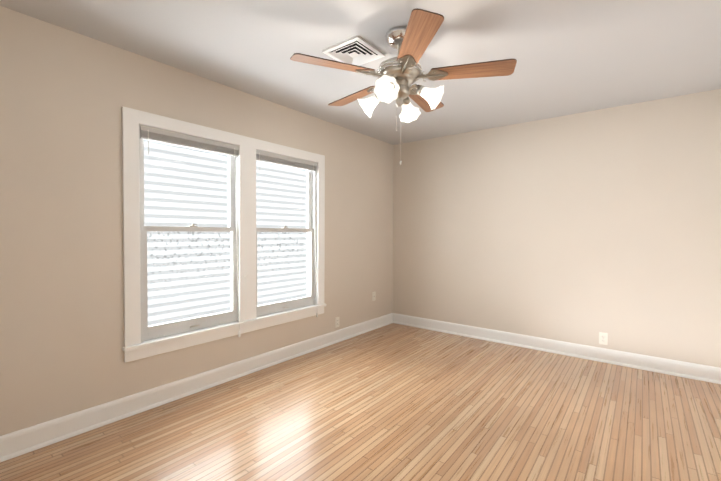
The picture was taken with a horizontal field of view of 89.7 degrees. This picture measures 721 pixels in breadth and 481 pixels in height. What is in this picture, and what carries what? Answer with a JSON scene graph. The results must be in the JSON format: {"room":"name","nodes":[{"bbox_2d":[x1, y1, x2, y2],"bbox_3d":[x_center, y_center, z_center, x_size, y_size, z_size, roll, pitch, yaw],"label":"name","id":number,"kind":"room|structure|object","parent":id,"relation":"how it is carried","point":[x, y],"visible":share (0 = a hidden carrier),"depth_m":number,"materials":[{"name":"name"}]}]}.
{"room":"empty bedroom","nodes":[
{"label":"empty bedroom","id":0,"kind":"room"},
{"bbox_2d":[0,6,393,435],"bbox_3d":[-1.080,-0.055,3.160,0.150,2.440,5.060,1,2,38],"label":"wall","id":1,"kind":"structure","parent":0,"point":[66,95],"depth_m":2.28,"materials":[{"name":"paint"}]},
{"bbox_2d":[0,313,392,461],"bbox_3d":[-1.014,1.102,3.130,0.030,0.130,4.760,1,2,38],"label":"baseboard","id":2,"kind":"structure","parent":1,"relation":"attached to","point":[28,439],"depth_m":2.57,"materials":[{"name":"white wood"}]},
{"bbox_2d":[122,106,325,362],"bbox_3d":[-1.034,-0.043,3.189,0.247,1.705,1.927,1,2,38],"label":"double-hung window","id":3,"kind":"structure","parent":1,"relation":"in","point":[245,314],"depth_m":3.00,"materials":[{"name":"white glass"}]},
{"bbox_2d":[335,317,338,327],"bbox_3d":[-0.263,0.926,4.104,0.007,0.115,0.070,1,2,38],"label":"electrical outlet","id":4,"kind":"object","parent":1,"relation":"attached to","point":[336,322],"visible":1,"depth_m":4.09,"materials":[{"name":"white plastic"}]},
{"bbox_2d":[372,292,375,300],"bbox_3d":[0.174,0.718,4.656,0.007,0.115,0.070,1,2,38],"label":"jack","id":5,"kind":"object","parent":1,"relation":"attached to","point":[373,296],"visible":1,"depth_m":4.65,"materials":[{"name":"white plastic"}]},
{"bbox_2d":[0,323,720,480],"bbox_3d":[0.450,1.249,1.987,4.050,0.100,5.060,1,2,38],"label":"floor","id":6,"kind":"structure","parent":0,"point":[394,402],"depth_m":2.33,"materials":[{"name":"brown wood"}]},
{"bbox_2d":[0,0,720,144],"bbox_3d":[0.462,-1.300,1.929,4.050,0.120,5.060,1,2,38],"label":"ceiling","id":7,"kind":"structure","parent":0,"point":[575,56],"depth_m":2.34,"materials":[{"name":"paint"}]},
{"bbox_2d":[322,35,384,65],"bbox_3d":[-0.043,-1.245,2.414,0.300,0.018,0.300,1,2,38],"label":"ceiling vent","id":8,"kind":"object","parent":7,"relation":"in","point":[357,50],"visible":0.96,"depth_m":2.39,"materials":[{"name":"white metal"}]},
{"bbox_2d":[290,8,516,164],"bbox_3d":[0.238,-0.849,2.232,1.265,0.798,1.253,1,2,38],"label":"ceiling fan","id":9,"kind":"object","parent":7,"relation":"hanging from","point":[400,74],"visible":1,"depth_m":2.09,"materials":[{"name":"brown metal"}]},
{"bbox_2d":[392,89,720,367],"bbox_3d":[1.969,-0.057,3.891,3.750,2.440,0.150,1,2,38],"label":"wall","id":10,"kind":"structure","parent":0,"point":[584,228],"depth_m":3.63,"materials":[{"name":"paint"}]},
{"bbox_2d":[393,313,720,383],"bbox_3d":[1.908,1.099,3.846,3.750,0.130,0.030,1,2,38],"label":"baseboard","id":11,"kind":"structure","parent":10,"relation":"attached to","point":[706,373],"depth_m":3.63,"materials":[{"name":"white wood"}]},
{"bbox_2d":[599,332,607,344],"bbox_3d":[2.353,0.951,3.509,0.070,0.115,0.007,1,2,38],"label":"electrical outlet","id":12,"kind":"object","parent":10,"relation":"attached to","point":[603,338],"visible":1,"depth_m":3.51,"materials":[{"name":"white plastic"}]},
{"label":"outside","id":13,"kind":"structure","parent":0,"visible":0},
{"bbox_2d":[144,139,306,325],"bbox_3d":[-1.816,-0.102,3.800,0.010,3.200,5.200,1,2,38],"label":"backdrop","id":14,"kind":"structure","parent":13,"point":[217,245],"depth_m":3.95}
]}

